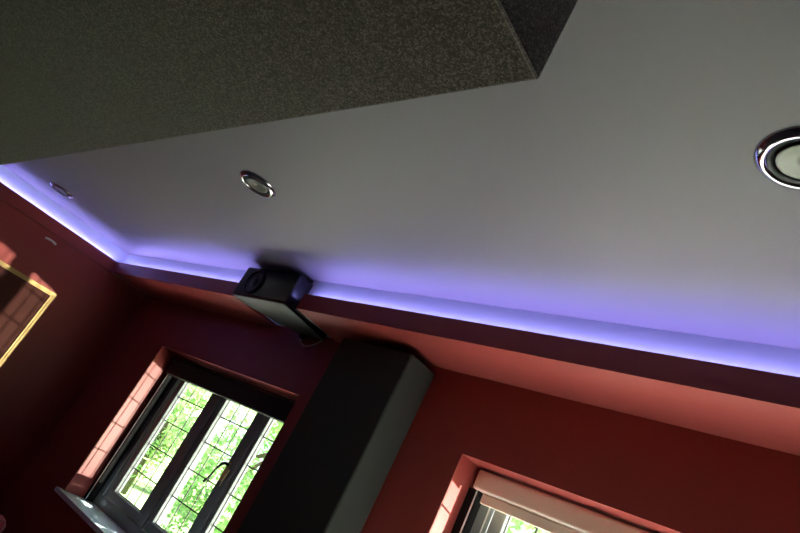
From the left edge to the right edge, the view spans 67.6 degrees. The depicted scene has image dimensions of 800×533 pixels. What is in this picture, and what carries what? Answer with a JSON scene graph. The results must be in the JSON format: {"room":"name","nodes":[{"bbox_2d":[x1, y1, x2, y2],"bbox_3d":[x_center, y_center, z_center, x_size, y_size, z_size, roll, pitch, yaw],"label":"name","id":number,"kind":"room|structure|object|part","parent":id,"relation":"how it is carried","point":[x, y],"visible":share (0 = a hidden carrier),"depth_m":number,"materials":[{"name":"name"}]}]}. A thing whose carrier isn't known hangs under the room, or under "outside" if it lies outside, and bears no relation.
{"room":"home theater","nodes":[
{"label":"home theater","id":0,"kind":"room"},
{"bbox_2d":[0,198,145,498],"bbox_3d":[-4.616,-0.475,3.227,0.616,2.448,5.979,6,-31,43],"label":"wall","id":1,"kind":"structure","parent":0,"point":[92,305],"depth_m":4.82,"materials":[{"name":"red paint"}]},
{"bbox_2d":[0,260,56,366],"bbox_3d":[-3.358,0.230,4.268,0.022,0.944,1.325,3,-33,46],"label":"framed picture","id":2,"kind":"object","parent":1,"relation":"attached to","point":[23,300],"visible":1,"depth_m":4.64,"materials":[{"name":"gold metal"}]},
{"bbox_2d":[45,237,56,244],"bbox_3d":[-2.794,-0.205,4.787,0.036,0.021,0.100,6,-31,43],"label":"wall hook","id":3,"kind":"object","parent":1,"relation":"attached to","point":[47,238],"visible":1,"depth_m":4.78,"materials":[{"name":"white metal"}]},
{"bbox_2d":[0,294,799,532],"bbox_3d":[0.060,1.619,2.354,8.900,2.468,0.300,6,-31,43],"label":"wall","id":4,"kind":"structure","parent":0,"point":[651,476],"depth_m":2.69,"materials":[{"name":"red paint"}]},
{"bbox_2d":[54,360,295,532],"bbox_3d":[-1.400,1.262,3.930,1.849,1.210,0.395,6,-31,43],"label":"window","id":5,"kind":"structure","parent":4,"relation":"in","point":[109,511],"depth_m":4.05,"materials":[{"name":"grey"}]},
{"bbox_3d":[-1.692,1.707,3.668,1.849,0.030,0.269,6,-31,43],"label":"sill","id":6,"kind":"part","parent":5,"relation":"part of","materials":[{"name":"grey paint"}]},
{"bbox_3d":[-1.687,1.272,4.338,0.552,1.040,0.049,6,-31,43],"label":"sash","id":7,"kind":"part","parent":5,"relation":"part of","materials":[{"name":"grey"}]},
{"bbox_2d":[83,359,293,501],"bbox_3d":[-1.396,1.270,3.935,1.745,1.142,0.075,6,-31,43],"label":"roller blind","id":8,"kind":"object","parent":5,"relation":"attached to","point":[275,408],"visible":0.63,"depth_m":4.31,"materials":[{"name":"black"}]},
{"bbox_3d":[-1.259,1.314,3.934,0.483,1.040,0.049,6,-31,43],"label":"sash","id":9,"kind":"part","parent":5,"relation":"part of","materials":[{"name":"grey"}]},
{"bbox_3d":[-1.150,1.290,3.741,0.102,0.168,0.030,38,-24,-23],"label":"handle","id":10,"kind":"part","parent":5,"relation":"part of","materials":[{"name":"black metal"}]},
{"bbox_3d":[-1.103,1.292,3.776,0.026,0.125,0.008,6,-31,43],"label":"handle plate","id":11,"kind":"part","parent":5,"relation":"part of","materials":[{"name":"gold metal"}]},
{"bbox_3d":[-0.885,1.352,3.582,0.404,1.040,0.049,6,-31,43],"label":"sash","id":12,"kind":"part","parent":5,"relation":"part of","materials":[{"name":"grey"}]},
{"bbox_2d":[470,504,537,532],"bbox_3d":[0.726,1.476,1.923,1.845,1.210,0.395,6,-31,43],"label":"window","id":13,"kind":"structure","parent":4,"relation":"in","point":[487,520],"depth_m":2.65,"materials":[{"name":"grey"}]},
{"bbox_3d":[0.803,1.542,2.013,1.745,1.183,0.125,6,-31,43],"label":"frame","id":14,"kind":"part","parent":13,"relation":"part of","materials":[{"name":"grey"}]},
{"bbox_3d":[0.441,1.485,2.330,0.552,1.040,0.049,6,-31,43],"label":"sash","id":15,"kind":"part","parent":13,"relation":"part of","materials":[{"name":"grey"}]},
{"bbox_2d":[451,470,648,532],"bbox_3d":[0.735,1.474,1.933,1.741,1.166,0.075,6,-31,43],"label":"roller blind","id":16,"kind":"object","parent":4,"relation":"attached to","point":[548,513],"visible":1,"depth_m":2.48,"materials":[{"name":"beige fabric"}]},
{"bbox_3d":[0.933,1.083,2.101,1.575,0.043,0.016,6,-31,43],"label":"rail","id":17,"kind":"part","parent":16,"relation":"part of","materials":[{"name":"beige"}]},
{"bbox_2d":[0,165,799,376],"bbox_3d":[-0.947,-1.177,0.990,8.900,0.222,6.279,6,-31,43],"label":"led strip light","id":18,"kind":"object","parent":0,"point":[763,357],"depth_m":2.54,"materials":[{"name":"grey paint"}]},
{"bbox_2d":[0,182,117,271],"bbox_3d":[-3.974,-1.524,3.587,0.089,0.097,5.319,3,-33,46],"label":"pelmet","id":19,"kind":"structure","parent":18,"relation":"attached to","point":[8,195],"depth_m":4.80,"materials":[{"name":"red paint"}]},
{"bbox_2d":[232,267,326,346],"bbox_3d":[-0.701,0.252,3.650,0.545,0.275,0.448,6,-31,43],"label":"loudspeaker","id":20,"kind":"object","parent":18,"relation":"attached to","point":[277,295],"visible":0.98,"depth_m":3.52,"materials":[{"name":"black plastic"}]},
{"bbox_3d":[-0.726,0.309,3.630,0.538,0.006,0.428,6,-31,43],"label":"panel","id":21,"kind":"part","parent":20,"relation":"part of","materials":[{"name":"grey plastic"}]},
{"bbox_2d":[111,262,799,455],"bbox_3d":[0.553,0.404,2.500,7.962,0.097,0.388,6,-31,43],"label":"ceiling cove","id":22,"kind":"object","parent":18,"relation":"attached to","point":[746,405],"depth_m":2.31,"materials":[{"name":"red paint"}]},
{"bbox_2d":[3,0,799,348],"bbox_3d":[-0.855,-1.349,1.069,8.900,0.200,6.279,6,-31,43],"label":"ceiling","id":23,"kind":"structure","parent":0,"point":[621,183],"depth_m":1.83,"materials":[{"name":"grey paint"}]},
{"bbox_2d":[50,182,72,197],"bbox_3d":[-2.495,-0.557,4.400,0.184,0.014,0.184,6,-31,43],"label":"recessed light","id":24,"kind":"object","parent":23,"relation":"in","point":[59,189],"visible":1,"depth_m":4.39,"materials":[{"name":"silver metal"}]},
{"bbox_2d":[240,170,275,197],"bbox_3d":[-0.637,-0.362,2.665,0.184,0.014,0.184,6,-31,43],"label":"recessed light","id":25,"kind":"object","parent":23,"relation":"in","point":[254,182],"visible":1,"depth_m":2.65,"materials":[{"name":"silver metal"}]},
{"bbox_2d":[0,0,577,164],"bbox_3d":[-1.878,-1.302,1.758,4.178,0.252,2.504,6,-31,43],"label":"box","id":26,"kind":"object","parent":23,"relation":"hanging from","point":[77,76],"visible":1,"depth_m":1.46,"materials":[{"name":"grey carpet"}]},
{"bbox_2d":[753,126,799,189],"bbox_3d":[0.848,-0.219,1.250,0.195,0.014,0.195,6,-31,43],"label":"recessed light","id":27,"kind":"object","parent":23,"relation":"in","point":[776,156],"visible":1,"depth_m":1.27,"materials":[{"name":"silver metal"}]},
{"bbox_3d":[-2.112,0.993,-0.014,8.900,0.200,6.279,6,-31,43],"label":"floor","id":28,"kind":"structure","parent":0,"visible":0},
{"bbox_2d":[0,514,5,532],"bbox_3d":[-2.695,1.785,3.499,0.520,0.648,0.640,6,-31,43],"label":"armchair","id":29,"kind":"object","parent":28,"relation":"on","point":[2,519],"visible":1,"depth_m":3.84,"materials":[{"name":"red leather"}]},
{"bbox_2d":[237,338,433,532],"bbox_3d":[-0.591,1.443,2.649,0.509,2.408,0.220,6,-31,43],"label":"trap","id":30,"kind":"object","parent":28,"relation":"on","point":[329,474],"visible":1,"depth_m":2.81,"materials":[{"name":"grey fabric"}]},
{"label":"outside","id":31,"kind":"structure","parent":0,"visible":0},
{"bbox_2d":[120,439,249,532],"bbox_3d":[11.188,21.629,28.767,100.000,0.200,67.421,6,-31,43],"label":"ground","id":32,"kind":"structure","parent":31,"point":[140,485],"depth_m":15.84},
{"bbox_2d":[141,398,187,471],"bbox_3d":[-7.337,4.584,17.178,2.511,3.080,2.465,37,-24,-20],"label":"tree","id":33,"kind":"object","parent":32,"relation":"on","point":[187,398],"visible":0.02,"depth_m":17.30,"materials":[{"name":"green plant"}]},
{"bbox_2d":[120,384,240,494],"bbox_3d":[-5.225,3.032,14.272,2.899,4.838,3.083,23,-23,12],"label":"tree","id":34,"kind":"object","parent":32,"relation":"on","point":[196,396],"visible":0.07,"depth_m":13.45,"materials":[{"name":"green plant"}]},
{"bbox_2d":[159,394,282,532],"bbox_3d":[-2.602,3.208,10.886,2.640,4.294,2.972,6,-31,43],"label":"tree","id":35,"kind":"object","parent":32,"relation":"on","point":[211,463],"visible":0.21,"depth_m":10.43,"materials":[{"name":"green plant"}]},
{"bbox_2d":[234,414,276,474],"bbox_3d":[-2.812,5.117,17.501,3.689,5.985,3.764,6,-31,43],"label":"tree","id":36,"kind":"object","parent":32,"relation":"on","point":[247,427],"visible":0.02,"depth_m":16.78,"materials":[{"name":"green plant"}]},
{"bbox_2d":[506,517,548,532],"bbox_3d":[1.839,4.014,7.890,2.458,4.606,2.560,37,-24,-21],"label":"tree","id":37,"kind":"object","parent":32,"relation":"on","point":[518,523],"visible":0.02,"depth_m":8.09,"materials":[{"name":"green plant"}]}
]}

